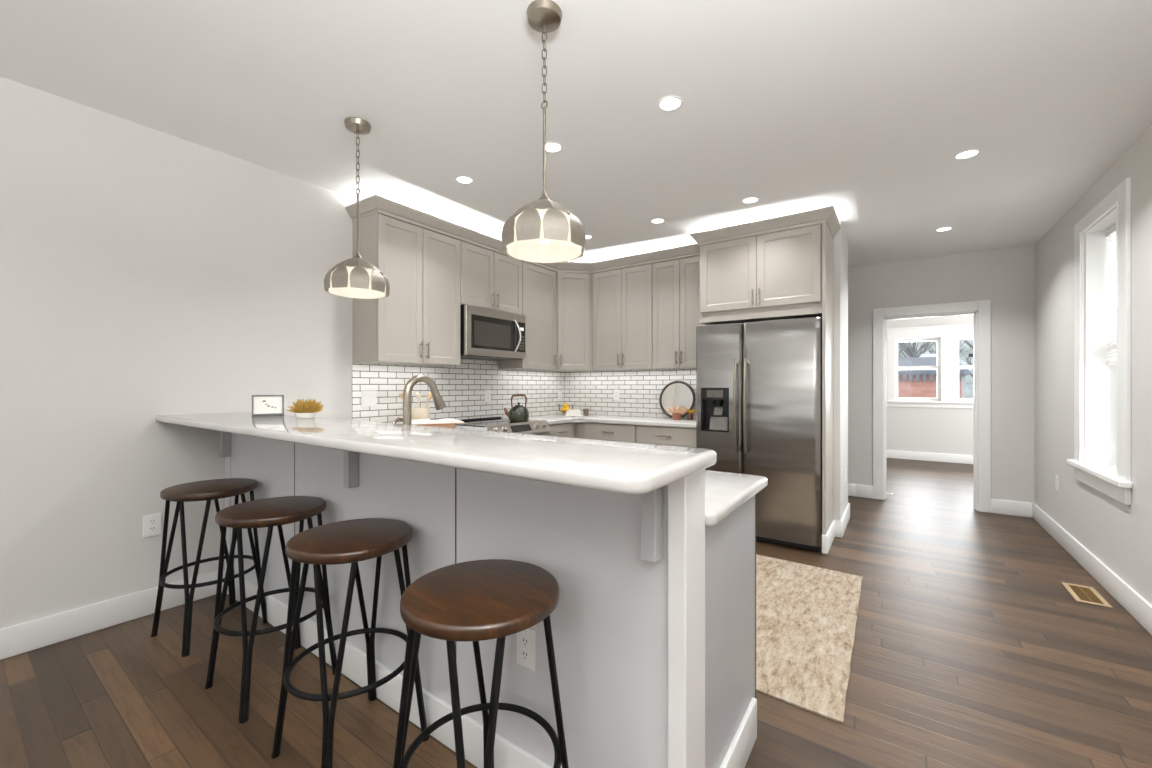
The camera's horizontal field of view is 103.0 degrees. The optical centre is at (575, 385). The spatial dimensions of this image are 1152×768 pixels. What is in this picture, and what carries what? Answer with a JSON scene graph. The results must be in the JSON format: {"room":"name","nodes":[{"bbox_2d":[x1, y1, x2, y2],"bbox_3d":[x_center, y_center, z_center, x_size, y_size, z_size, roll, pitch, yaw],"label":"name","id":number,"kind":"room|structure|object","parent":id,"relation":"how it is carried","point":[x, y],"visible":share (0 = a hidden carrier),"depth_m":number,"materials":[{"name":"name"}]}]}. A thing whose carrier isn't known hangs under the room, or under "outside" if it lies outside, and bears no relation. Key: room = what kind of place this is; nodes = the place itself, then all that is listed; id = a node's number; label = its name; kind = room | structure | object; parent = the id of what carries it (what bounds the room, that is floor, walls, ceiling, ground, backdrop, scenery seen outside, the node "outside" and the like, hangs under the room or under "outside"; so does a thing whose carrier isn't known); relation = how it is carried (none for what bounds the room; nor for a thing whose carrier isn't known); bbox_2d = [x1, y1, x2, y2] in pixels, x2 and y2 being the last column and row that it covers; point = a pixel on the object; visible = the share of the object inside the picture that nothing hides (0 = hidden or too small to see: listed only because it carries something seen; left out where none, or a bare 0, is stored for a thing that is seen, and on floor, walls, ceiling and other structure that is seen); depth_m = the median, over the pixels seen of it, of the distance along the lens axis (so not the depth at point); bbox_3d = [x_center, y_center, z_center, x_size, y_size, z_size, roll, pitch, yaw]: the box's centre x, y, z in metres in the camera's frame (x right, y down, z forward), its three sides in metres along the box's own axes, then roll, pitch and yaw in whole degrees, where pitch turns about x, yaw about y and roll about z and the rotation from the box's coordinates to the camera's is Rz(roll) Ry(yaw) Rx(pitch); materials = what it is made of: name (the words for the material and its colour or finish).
{"room":"kitchen","nodes":[
{"label":"kitchen","id":0,"kind":"room"},
{"bbox_2d":[0,76,560,628],"bbox_3d":[-2.018,-0.110,3.140,0.200,2.720,9.600,0,0,35],"label":"wall","id":1,"kind":"structure","parent":0,"point":[146,273],"depth_m":2.44,"materials":[{"name":"paint"}]},
{"bbox_2d":[0,569,223,659],"bbox_3d":[-3.362,1.179,1.051,0.016,0.139,4.236,0,0,35],"label":"baseboard","id":2,"kind":"structure","parent":1,"relation":"attached to","point":[24,637],"depth_m":2.32,"materials":[{"name":"white paint"}]},
{"bbox_2d":[143,513,160,537],"bbox_3d":[-2.330,0.765,2.518,0.008,0.118,0.075,0,0,35],"label":"wall outlet","id":3,"kind":"object","parent":1,"relation":"attached to","point":[151,523],"visible":1,"depth_m":2.52,"materials":[{"name":"white plastic"}]},
{"bbox_2d":[149,526,155,531],"bbox_3d":[-2.328,0.785,2.517,0.002,0.029,0.032,0,0,35],"label":"receptacle","id":4,"kind":"object","parent":3,"relation":"attached to","point":[151,528],"depth_m":2.52,"materials":[{"name":"white plastic"}]},
{"bbox_2d":[149,518,155,524],"bbox_3d":[-2.328,0.745,2.517,0.002,0.029,0.032,0,0,35],"label":"receptacle","id":5,"kind":"object","parent":3,"relation":"attached to","point":[152,521],"depth_m":2.52,"materials":[{"name":"white plastic"}]},
{"bbox_2d":[353,213,460,365],"bbox_3d":[-1.310,-0.718,3.640,0.376,1.085,0.750,0,0,35],"label":"upper cabinet","id":6,"kind":"object","parent":1,"relation":"attached to","point":[418,323],"visible":0.95,"depth_m":3.46,"materials":[{"name":"paint"}]},
{"bbox_2d":[345,194,699,273],"bbox_3d":[-0.386,-1.279,4.225,3.074,0.098,1.230,0,0,-21],"label":"crown molding","id":7,"kind":"structure","parent":6,"relation":"attached to","point":[374,204],"depth_m":4.00,"materials":[{"name":"paint"}]},
{"bbox_2d":[461,241,521,314],"bbox_3d":[-0.870,-0.975,4.263,0.376,0.570,0.770,0,0,35],"label":"upper cabinet","id":8,"kind":"object","parent":1,"relation":"attached to","point":[489,279],"visible":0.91,"depth_m":4.14,"materials":[{"name":"paint"}]},
{"bbox_2d":[461,304,525,360],"bbox_3d":[-0.834,-0.471,4.235,0.447,0.428,0.750,0,0,35],"label":"microwave","id":9,"kind":"object","parent":8,"relation":"attached to","point":[486,334],"visible":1,"depth_m":4.09,"materials":[{"name":"silver metal"}]},
{"bbox_2d":[352,359,695,423],"bbox_3d":[-0.128,0.041,3.977,1.920,0.582,2.672,0,0,35],"label":"tile backsplash","id":10,"kind":"structure","parent":1,"relation":"attached to","point":[462,387],"depth_m":4.70,"materials":[{"name":"white tile"}]},
{"bbox_2d":[361,391,376,406],"bbox_3d":[-1.597,0.098,3.537,0.009,0.122,0.122,0,0,35],"label":"light switch","id":11,"kind":"object","parent":10,"relation":"attached to","point":[368,398],"visible":1,"depth_m":3.53,"materials":[{"name":"white plastic"}]},
{"bbox_2d":[485,390,490,401],"bbox_3d":[-0.877,0.100,4.557,0.008,0.122,0.075,0,0,35],"label":"wall outlet","id":12,"kind":"object","parent":10,"relation":"attached to","point":[487,392],"visible":1,"depth_m":4.55,"materials":[{"name":"white plastic"}]},
{"bbox_2d":[558,391,561,400],"bbox_3d":[-0.193,0.120,5.524,0.008,0.122,0.075,0,0,35],"label":"wall outlet","id":13,"kind":"object","parent":10,"relation":"attached to","point":[559,392],"visible":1,"depth_m":5.52,"materials":[{"name":"white plastic"}]},
{"bbox_2d":[613,389,618,399],"bbox_3d":[0.455,0.100,5.184,0.075,0.122,0.008,0,0,35],"label":"wall outlet","id":14,"kind":"object","parent":10,"relation":"attached to","point":[615,391],"visible":1,"depth_m":5.18,"materials":[{"name":"white plastic"}]},
{"bbox_2d":[498,261,556,369],"bbox_3d":[-0.493,-0.718,4.796,0.376,1.085,0.532,0,0,35],"label":"upper cabinet","id":15,"kind":"object","parent":1,"relation":"attached to","point":[538,283],"visible":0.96,"depth_m":4.70,"materials":[{"name":"paint"}]},
{"bbox_2d":[0,0,1151,265],"bbox_3d":[1.222,-1.488,3.116,10.400,0.424,13.300,0,0,35],"label":"ceiling","id":16,"kind":"structure","parent":0,"point":[863,109],"depth_m":2.19,"materials":[{"name":"paint"}]},
{"bbox_2d":[324,117,389,298],"bbox_3d":[-1.164,-0.945,2.442,0.304,0.907,0.318,0,0,25],"label":"pendant lamp","id":17,"kind":"object","parent":16,"relation":"hanging from","point":[355,277],"visible":1,"depth_m":2.38,"materials":[{"name":"silver metal"}]},
{"bbox_2d":[455,176,473,183],"bbox_3d":[-0.756,-1.397,3.106,0.124,0.006,0.124,0,0,35],"label":"recessed light","id":18,"kind":"object","parent":16,"relation":"in","point":[461,179],"visible":1,"depth_m":3.10,"materials":[{"name":"white plastic"}]},
{"bbox_2d":[457,177,471,182],"bbox_3d":[-0.756,-1.398,3.106,0.098,0.003,0.098,0,0,35],"label":"diffuser","id":19,"kind":"object","parent":18,"relation":"attached to","point":[459,179],"depth_m":3.10,"materials":[{"name":"white plastic"}]},
{"bbox_2d":[501,0,585,262],"bbox_3d":[-0.117,-0.933,1.689,0.304,0.884,0.318,0,0,35],"label":"pendant lamp","id":20,"kind":"object","parent":16,"relation":"hanging from","point":[543,230],"visible":1,"depth_m":1.63,"materials":[{"name":"silver metal"}]},
{"bbox_2d":[542,142,562,152],"bbox_3d":[-0.137,-1.383,2.656,0.124,0.006,0.124,0,0,35],"label":"recessed light","id":21,"kind":"object","parent":16,"relation":"in","point":[551,147],"visible":0.82,"depth_m":2.66,"materials":[{"name":"white plastic"}]},
{"bbox_2d":[546,143,560,151],"bbox_3d":[-0.137,-1.384,2.656,0.098,0.003,0.098,0,0,35],"label":"diffuser","id":22,"kind":"object","parent":21,"relation":"attached to","point":[550,147],"depth_m":2.66,"materials":[{"name":"white plastic"}]},
{"bbox_2d":[650,218,664,223],"bbox_3d":[0.686,-1.383,3.838,0.124,0.006,0.124,0,0,35],"label":"recessed light","id":23,"kind":"object","parent":16,"relation":"in","point":[655,220],"visible":1,"depth_m":3.83,"materials":[{"name":"white plastic"}]},
{"bbox_2d":[652,219,663,222],"bbox_3d":[0.686,-1.384,3.838,0.098,0.003,0.098,0,0,35],"label":"diffuser","id":24,"kind":"object","parent":23,"relation":"attached to","point":[653,220],"depth_m":3.83,"materials":[{"name":"white plastic"}]},
{"bbox_2d":[657,95,682,110],"bbox_3d":[0.457,-1.370,2.224,0.124,0.006,0.124,0,0,35],"label":"recessed light","id":25,"kind":"object","parent":16,"relation":"in","point":[668,103],"visible":1,"depth_m":2.22,"materials":[{"name":"white plastic"}]},
{"bbox_2d":[660,98,679,109],"bbox_3d":[0.457,-1.371,2.224,0.098,0.003,0.098,0,0,35],"label":"diffuser","id":26,"kind":"object","parent":25,"relation":"attached to","point":[665,103],"depth_m":2.22,"materials":[{"name":"white plastic"}]},
{"bbox_2d":[741,197,758,203],"bbox_3d":[1.285,-1.370,3.378,0.124,0.006,0.124,0,0,35],"label":"recessed light","id":27,"kind":"object","parent":16,"relation":"in","point":[748,200],"visible":1,"depth_m":3.38,"materials":[{"name":"white plastic"}]},
{"bbox_2d":[743,198,756,202],"bbox_3d":[1.285,-1.371,3.378,0.098,0.003,0.098,0,0,35],"label":"diffuser","id":28,"kind":"object","parent":27,"relation":"attached to","point":[746,200],"depth_m":3.38,"materials":[{"name":"white plastic"}]},
{"bbox_2d":[935,227,952,231],"bbox_3d":[3.162,-1.348,3.937,0.124,0.006,0.124,0,0,35],"label":"recessed light","id":29,"kind":"object","parent":16,"relation":"in","point":[941,229],"visible":1,"depth_m":3.94,"materials":[{"name":"white plastic"}]},
{"bbox_2d":[953,149,980,159],"bbox_3d":[2.276,-1.347,2.665,0.124,0.006,0.124,0,0,35],"label":"recessed light","id":30,"kind":"object","parent":16,"relation":"in","point":[969,153],"visible":1,"depth_m":2.67,"materials":[{"name":"white plastic"}]},
{"bbox_2d":[956,151,977,157],"bbox_3d":[2.276,-1.348,2.665,0.098,0.003,0.098,0,0,35],"label":"diffuser","id":31,"kind":"object","parent":30,"relation":"attached to","point":[964,154],"depth_m":2.67,"materials":[{"name":"white plastic"}]},
{"bbox_2d":[0,458,1151,767],"bbox_3d":[1.222,1.310,3.116,10.400,0.120,13.300,0,0,35],"label":"floor","id":32,"kind":"structure","parent":0,"point":[971,649],"depth_m":1.94,"materials":[{"name":"brown wood"}]},
{"bbox_2d":[150,478,267,656],"bbox_3d":[-1.878,0.881,2.359,0.404,0.739,0.404,0,0,29],"label":"bar stool","id":33,"kind":"object","parent":32,"relation":"on","point":[214,489],"visible":0.95,"depth_m":2.28,"materials":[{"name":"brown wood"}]},
{"bbox_2d":[205,496,336,723],"bbox_3d":[-1.286,0.881,1.949,0.404,0.739,0.404,0,0,34],"label":"bar stool","id":34,"kind":"object","parent":32,"relation":"on","point":[275,511],"visible":0.91,"depth_m":1.88,"materials":[{"name":"black metal"}]},
{"bbox_2d":[271,518,428,767],"bbox_3d":[-0.776,0.881,1.588,0.404,0.739,0.404,0,0,36],"label":"bar stool","id":35,"kind":"object","parent":32,"relation":"on","point":[353,541],"visible":0.94,"depth_m":1.53,"materials":[{"name":"black metal"}]},
{"bbox_2d":[220,431,704,767],"bbox_3d":[-0.972,0.724,1.893,2.947,1.052,0.369,0,0,35],"label":"peninsula base","id":36,"kind":"object","parent":32,"relation":"on","point":[627,620],"visible":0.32,"depth_m":1.37,"materials":[{"name":"paint"}]},
{"bbox_2d":[155,412,716,494],"bbox_3d":[-0.976,0.180,1.851,2.987,0.036,0.447,0,0,35],"label":"countertop","id":37,"kind":"structure","parent":36,"relation":"on","point":[609,466],"depth_m":1.19,"materials":[{"name":"stone"}]},
{"bbox_2d":[252,395,283,415],"bbox_3d":[-1.707,0.106,2.539,0.148,0.114,0.039,0,0,-35],"label":"picture frame","id":38,"kind":"object","parent":37,"relation":"on","point":[261,404],"visible":1,"depth_m":2.53,"materials":[{"name":"paper"}]},
{"bbox_2d":[285,399,323,417],"bbox_3d":[-1.375,0.111,2.343,0.170,0.100,0.166,0,0,2],"label":"potted plant","id":39,"kind":"object","parent":37,"relation":"on","point":[307,409],"visible":1,"depth_m":2.31,"materials":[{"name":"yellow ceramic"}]},
{"bbox_2d":[517,629,535,670],"bbox_3d":[-0.152,0.795,1.391,0.075,0.118,0.008,0,0,35],"label":"wall outlet","id":40,"kind":"object","parent":36,"relation":"attached to","point":[526,639],"visible":0.95,"depth_m":1.39,"materials":[{"name":"white plastic"}]},
{"bbox_2d":[521,648,528,660],"bbox_3d":[-0.154,0.815,1.389,0.032,0.029,0.002,0,0,35],"label":"receptacle","id":41,"kind":"object","parent":40,"relation":"attached to","point":[524,651],"depth_m":1.39,"materials":[{"name":"white plastic"}]},
{"bbox_2d":[521,635,528,647],"bbox_3d":[-0.154,0.775,1.389,0.032,0.029,0.002,0,0,35],"label":"receptacle","id":42,"kind":"object","parent":40,"relation":"attached to","point":[524,638],"depth_m":1.39,"materials":[{"name":"white plastic"}]},
{"bbox_2d":[393,559,568,767],"bbox_3d":[-0.238,0.881,1.167,0.404,0.739,0.404,0,0,38],"label":"bar stool","id":43,"kind":"object","parent":32,"relation":"on","point":[475,601],"visible":1,"depth_m":1.11,"materials":[{"name":"brown wood"}]},
{"bbox_2d":[456,417,550,435],"bbox_3d":[-0.716,0.781,4.167,0.721,0.938,0.764,0,0,35],"label":"range","id":44,"kind":"object","parent":32,"relation":"on","point":[495,424],"visible":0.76,"depth_m":4.09,"materials":[{"name":"metal"}]},
{"bbox_2d":[456,418,538,426],"bbox_3d":[-0.766,0.338,4.203,0.593,0.022,0.764,0,0,35],"label":"cooktop","id":45,"kind":"object","parent":44,"relation":"in","point":[479,422],"depth_m":4.10,"materials":[{"name":"black glass"}]},
{"bbox_2d":[504,394,528,421],"bbox_3d":[-0.534,0.201,4.210,0.209,0.251,0.188,0,0,35],"label":"kettle","id":46,"kind":"object","parent":44,"relation":"on","point":[518,413],"visible":1,"depth_m":4.14,"materials":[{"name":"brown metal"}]},
{"bbox_2d":[549,422,575,437],"bbox_3d":[-0.373,0.810,4.723,0.656,0.880,0.527,0,0,35],"label":"base cabinet","id":47,"kind":"object","parent":32,"relation":"on","point":[568,430],"visible":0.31,"depth_m":4.58,"materials":[{"name":"paint"}]},
{"bbox_2d":[576,422,584,438],"bbox_3d":[-0.026,0.810,5.173,0.704,0.880,0.598,0,0,35],"label":"base cabinet","id":48,"kind":"object","parent":32,"relation":"on","point":[579,425],"visible":0.02,"depth_m":4.76,"materials":[{"name":"paint"}]},
{"bbox_2d":[584,422,636,442],"bbox_3d":[0.492,0.810,4.772,0.595,0.880,0.656,0,0,35],"label":"base cabinet","id":49,"kind":"object","parent":32,"relation":"on","point":[594,431],"visible":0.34,"depth_m":4.52,"materials":[{"name":"paint"}]},
{"bbox_2d":[636,425,695,447],"bbox_3d":[0.983,0.810,4.425,0.598,0.880,0.656,0,0,35],"label":"base cabinet","id":50,"kind":"object","parent":32,"relation":"on","point":[656,435],"visible":0.27,"depth_m":4.18,"materials":[{"name":"paint"}]},
{"bbox_2d":[508,413,695,427],"bbox_3d":[0.316,0.351,4.604,1.919,0.036,1.133,0,0,35],"label":"countertop","id":51,"kind":"structure","parent":50,"relation":"on","point":[551,419],"depth_m":4.55,"materials":[{"name":"stone"}]},
{"bbox_2d":[565,409,582,415],"bbox_3d":[-0.025,0.296,5.075,0.200,0.074,0.110,0,0,0],"label":"butter dish","id":52,"kind":"object","parent":51,"relation":"on","point":[570,412],"visible":0.99,"depth_m":5.03,"materials":[{"name":"white ceramic"}]},
{"bbox_2d":[583,409,588,415],"bbox_3d":[0.114,0.295,5.185,0.068,0.074,0.068,0,0,35],"label":"cup","id":53,"kind":"object","parent":51,"relation":"on","point":[585,411],"visible":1,"depth_m":5.16,"materials":[{"name":"beige ceramic"}]},
{"bbox_2d":[667,405,686,419],"bbox_3d":[0.992,0.258,4.506,0.184,0.149,0.153,0,0,11],"label":"flower pot","id":54,"kind":"object","parent":51,"relation":"on","point":[676,415],"visible":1,"depth_m":4.49,"materials":[{"name":"pink ceramic"}]},
{"bbox_2d":[659,381,695,417],"bbox_3d":[1.037,0.138,4.699,0.390,0.386,0.084,0,0,35],"label":"round mirror","id":55,"kind":"object","parent":51,"relation":"on","point":[675,393],"visible":0.89,"depth_m":4.70,"materials":[{"name":"grey mirror"}]},
{"bbox_2d":[687,409,695,419],"bbox_3d":[1.134,0.278,4.500,0.094,0.108,0.076,0,0,35],"label":"bud vase","id":56,"kind":"object","parent":51,"relation":"on","point":[689,416],"visible":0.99,"depth_m":4.49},
{"bbox_2d":[705,495,756,767],"bbox_3d":[-0.428,0.810,2.118,2.317,0.880,0.624,0,0,35],"label":"base cabinet","id":57,"kind":"object","parent":32,"relation":"on","point":[730,545],"visible":0.08,"depth_m":1.42,"materials":[{"name":"paint"}]},
{"bbox_2d":[456,425,767,525],"bbox_3d":[-0.442,0.351,2.624,2.967,0.036,1.434,0,0,35],"label":"countertop","id":58,"kind":"structure","parent":57,"relation":"on","point":[725,492],"depth_m":1.47,"materials":[{"name":"stone"}]},
{"bbox_2d":[392,417,402,423],"bbox_3d":[-0.828,0.239,2.137,0.044,0.187,0.102,0,0,35],"label":"soap dispenser","id":59,"kind":"object","parent":58,"relation":"on","point":[398,418],"visible":0.16,"depth_m":2.13,"materials":[{"name":"silver metal"}]},
{"bbox_2d":[412,407,429,420],"bbox_3d":[-1.246,0.252,3.660,0.152,0.162,0.152,0,0,35],"label":"utensil crock","id":60,"kind":"object","parent":58,"relation":"on","point":[422,412],"visible":0.44,"depth_m":3.60,"materials":[{"name":"beige ceramic"}]},
{"bbox_2d":[415,392,420,407],"bbox_3d":[-1.249,0.174,3.637,0.039,0.254,0.053,0,0,35],"label":"wooden spatula","id":61,"kind":"object","parent":60,"relation":"in","point":[418,394],"visible":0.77,"depth_m":3.63,"materials":[{"name":"beige wood"}]},
{"bbox_2d":[426,392,431,407],"bbox_3d":[-1.202,0.175,3.702,0.039,0.256,0.100,0,0,35],"label":"wooden spoon","id":62,"kind":"object","parent":60,"relation":"in","point":[429,395],"visible":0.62,"depth_m":3.71,"materials":[{"name":"brown wood"}]},
{"bbox_2d":[403,374,445,424],"bbox_3d":[-0.684,0.140,2.108,0.110,0.386,0.238,0,0,35],"label":"faucet","id":63,"kind":"object","parent":58,"relation":"on","point":[439,403],"visible":0.55,"depth_m":2.06,"materials":[{"name":"silver metal"}]},
{"bbox_2d":[418,424,455,427],"bbox_3d":[-1.072,0.310,3.508,0.270,0.045,0.140,0,0,-25],"label":"wooden tray","id":64,"kind":"object","parent":58,"relation":"on","point":[431,425],"visible":0.36,"depth_m":3.46,"materials":[{"name":"brown wood"}]},
{"bbox_2d":[412,418,463,424],"bbox_3d":[-1.072,0.271,3.508,0.410,0.030,0.156,0,0,-25],"label":"cookbook","id":65,"kind":"object","parent":64,"relation":"on","point":[420,421],"visible":0.88,"depth_m":3.46,"materials":[{"name":"paper"}]},
{"bbox_2d":[696,317,821,550],"bbox_3d":[1.587,0.366,3.906,0.950,1.768,0.749,0,0,35],"label":"refrigerator","id":66,"kind":"object","parent":32,"relation":"on","point":[759,384],"visible":0.84,"depth_m":3.59,"materials":[{"name":"metal"}]},
{"bbox_2d":[690,206,840,553],"bbox_3d":[1.634,-0.034,3.941,1.091,2.568,0.695,0,0,35],"label":"tall cabinet","id":67,"kind":"object","parent":32,"relation":"on","point":[780,267],"visible":0.98,"depth_m":3.63,"materials":[{"name":"paint"}]},
{"bbox_2d":[756,554,862,722],"bbox_3d":[1.109,1.246,2.575,0.819,0.007,1.577,0,0,35],"label":"area rug","id":68,"kind":"object","parent":32,"relation":"on","point":[806,615],"visible":0.64,"depth_m":2.31,"materials":[{"name":"beige carpet"}]},
{"bbox_2d":[1061,582,1112,607],"bbox_3d":[3.050,1.247,2.743,0.140,0.006,0.310,0,0,35],"label":"floor vent","id":69,"kind":"object","parent":32,"relation":"in","point":[1085,594],"visible":1,"depth_m":2.73,"materials":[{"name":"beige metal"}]},
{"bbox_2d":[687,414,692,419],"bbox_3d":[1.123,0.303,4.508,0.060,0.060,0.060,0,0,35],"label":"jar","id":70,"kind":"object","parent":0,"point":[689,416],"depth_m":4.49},
{"bbox_2d":[575,221,847,520],"bbox_3d":[1.174,-0.100,4.919,2.960,2.700,0.690,0,0,35],"label":"wall","id":71,"kind":"structure","parent":0,"point":[840,243],"depth_m":3.81,"materials":[{"name":"paint"}]},
{"bbox_2d":[535,272,600,371],"bbox_3d":[-0.069,-0.718,5.197,0.607,1.085,0.609,0,0,35],"label":"upper cabinet","id":72,"kind":"object","parent":71,"relation":"attached to","point":[573,290],"visible":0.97,"depth_m":4.97,"materials":[{"name":"paint"}]},
{"bbox_2d":[592,263,664,370],"bbox_3d":[0.547,-0.718,4.910,0.727,1.085,0.366,0,0,35],"label":"upper cabinet","id":73,"kind":"object","parent":71,"relation":"attached to","point":[622,299],"visible":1,"depth_m":4.78,"materials":[{"name":"paint"}]},
{"bbox_2d":[653,256,706,368],"bbox_3d":[1.087,-0.718,4.529,0.592,1.085,0.366,0,0,35],"label":"upper cabinet","id":74,"kind":"object","parent":71,"relation":"attached to","point":[676,283],"visible":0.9,"depth_m":4.44,"materials":[{"name":"paint"}]},
{"bbox_2d":[835,503,849,537],"bbox_3d":[2.370,1.179,4.074,0.064,0.139,0.722,0,0,35],"label":"baseboard","id":75,"kind":"structure","parent":71,"relation":"attached to","point":[840,526],"depth_m":3.82,"materials":[{"name":"white wood"}]},
{"bbox_2d":[886,314,972,454],"bbox_3d":[5.718,-0.110,7.917,6.600,2.720,0.250,0,0,35],"label":"wall","id":76,"kind":"structure","parent":0,"point":[915,429],"depth_m":7.63,"materials":[{"name":"paint"}]},
{"bbox_2d":[895,337,940,400],"bbox_3d":[5.820,-0.280,7.811,0.630,1.060,0.075,0,0,35],"label":"window","id":77,"kind":"structure","parent":76,"relation":"in","point":[938,367],"depth_m":7.77,"materials":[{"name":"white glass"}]},
{"bbox_2d":[886,323,972,408],"bbox_3d":[6.096,-0.320,7.490,1.750,1.360,0.110,0,0,35],"label":"trim","id":78,"kind":"structure","parent":76,"relation":"attached to","point":[948,333],"depth_m":7.53,"materials":[{"name":"white wood"}]},
{"bbox_2d":[886,450,972,463],"bbox_3d":[6.131,1.179,7.462,4.400,0.139,0.016,0,0,35],"label":"baseboard","id":79,"kind":"structure","parent":76,"relation":"attached to","point":[925,456],"depth_m":7.62,"materials":[{"name":"white wood"}]},
{"bbox_2d":[956,336,972,401],"bbox_3d":[6.486,-0.280,7.340,0.630,1.060,0.075,0,0,35],"label":"window","id":80,"kind":"structure","parent":76,"relation":"in","point":[958,366],"depth_m":7.48,"materials":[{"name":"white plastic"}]},
{"bbox_2d":[848,245,1034,502],"bbox_3d":[2.661,-0.110,5.632,4.965,2.720,0.150,0,0,35],"label":"wall","id":81,"kind":"structure","parent":0,"point":[1006,277],"depth_m":4.53,"materials":[{"name":"paint"}]},
{"bbox_2d":[873,299,990,512],"bbox_3d":[3.736,0.198,4.860,0.978,2.103,0.170,0,0,35],"label":"trim","id":82,"kind":"structure","parent":81,"relation":"attached to","point":[980,309],"depth_m":4.67,"materials":[{"name":"white wood"}]},
{"bbox_2d":[848,483,1031,517],"bbox_3d":[2.541,1.179,5.615,4.389,0.139,0.016,0,0,35],"label":"baseboard","id":83,"kind":"structure","parent":81,"relation":"attached to","point":[1016,508],"depth_m":4.47,"materials":[{"name":"white paint"}]},
{"bbox_2d":[1035,123,1151,604],"bbox_3d":[1.811,-0.060,0.440,0.360,2.620,9.610,0,0,35],"label":"wall","id":84,"kind":"structure","parent":0,"point":[1119,534],"depth_m":2.99,"materials":[{"name":"paint"}]},
{"bbox_2d":[1056,475,1058,490],"bbox_3d":[3.894,0.782,3.707,0.008,0.118,0.075,0,0,35],"label":"wall outlet","id":85,"kind":"object","parent":84,"relation":"attached to","point":[1057,476],"visible":1,"depth_m":3.69,"materials":[{"name":"white plastic"}]},
{"bbox_2d":[1032,503,1151,634],"bbox_3d":[1.672,1.179,0.569,0.016,0.139,9.260,0,0,35],"label":"baseboard","id":86,"kind":"structure","parent":84,"relation":"attached to","point":[1133,602],"depth_m":2.87,"materials":[{"name":"white wood"}]},
{"bbox_2d":[1066,177,1132,504],"bbox_3d":[3.376,-0.247,2.879,0.211,1.815,0.980,0,0,35],"label":"trim","id":87,"kind":"structure","parent":84,"relation":"attached to","point":[1114,481],"depth_m":2.64,"materials":[{"name":"white wood"}]},
{"bbox_2d":[1085,207,1115,464],"bbox_3d":[3.389,-0.265,2.846,0.160,1.600,0.660,0,0,35],"label":"window","id":88,"kind":"structure","parent":84,"relation":"attached to","point":[1100,377],"depth_m":3.11,"materials":[{"name":"glass"}]},
{"bbox_2d":[1106,223,1115,364],"bbox_3d":[3.415,-0.596,2.827,0.045,0.908,0.620,0,0,35],"label":"window blind","id":89,"kind":"object","parent":84,"relation":"attached to","point":[1111,232],"visible":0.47,"depth_m":3.01,"materials":[{"name":"white plastic"}]},
{"label":"outside","id":90,"kind":"structure","parent":0,"visible":0},
{"bbox_3d":[41.771,4.350,50.441,130.000,0.200,109.400,0,0,35],"label":"ground","id":91,"kind":"structure","parent":90,"visible":0},
{"bbox_2d":[898,342,910,357],"bbox_3d":[26.681,-1.594,38.615,3.109,11.695,3.390,0,0,-1],"label":"bare tree","id":92,"kind":"object","parent":91,"relation":"on","point":[901,350],"visible":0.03,"depth_m":37.72,"materials":[{"name":"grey plant"}]},
{"bbox_2d":[898,341,934,357],"bbox_3d":[30.907,-2.292,42.197,4.383,13.092,4.340,0,0,-19],"label":"bare tree","id":93,"kind":"object","parent":91,"relation":"on","point":[912,352],"visible":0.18,"depth_m":41.83,"materials":[{"name":"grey plant"}]},
{"bbox_2d":[898,357,963,397],"bbox_3d":[16.982,1.375,24.722,5.360,5.750,8.180,0,0,35],"label":"brick building","id":94,"kind":"structure","parent":91,"relation":"on","point":[911,383],"depth_m":20.94,"materials":[{"name":"brick"}]},
{"bbox_2d":[916,340,966,356],"bbox_3d":[34.381,-1.784,43.136,3.516,12.075,4.408,0,0,-36],"label":"bare tree","id":95,"kind":"object","parent":91,"relation":"on","point":[932,350],"visible":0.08,"depth_m":42.55,"materials":[{"name":"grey plant"}]},
{"bbox_2d":[920,354,969,397],"bbox_3d":[25.748,1.050,32.621,2.800,6.400,7.800,0,0,35],"label":"house","id":96,"kind":"structure","parent":91,"relation":"on","point":[966,371],"depth_m":29.17,"materials":[{"name":"white"}]},
{"bbox_2d":[959,339,972,376],"bbox_3d":[33.301,-1.248,37.196,3.414,11.004,3.784,0,0,-31],"label":"bare tree","id":97,"kind":"object","parent":91,"relation":"on","point":[965,341],"visible":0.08,"depth_m":38.14,"materials":[{"name":"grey plant"}]},
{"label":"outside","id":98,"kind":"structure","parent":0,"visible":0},
{"bbox_2d":[898,339,972,397],"bbox_3d":[47.369,-9.704,58.362,130.000,29.106,50.000,0,0,35],"label":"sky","id":99,"kind":"structure","parent":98,"point":[968,379],"depth_m":48.58,"materials":[{"name":"white"}]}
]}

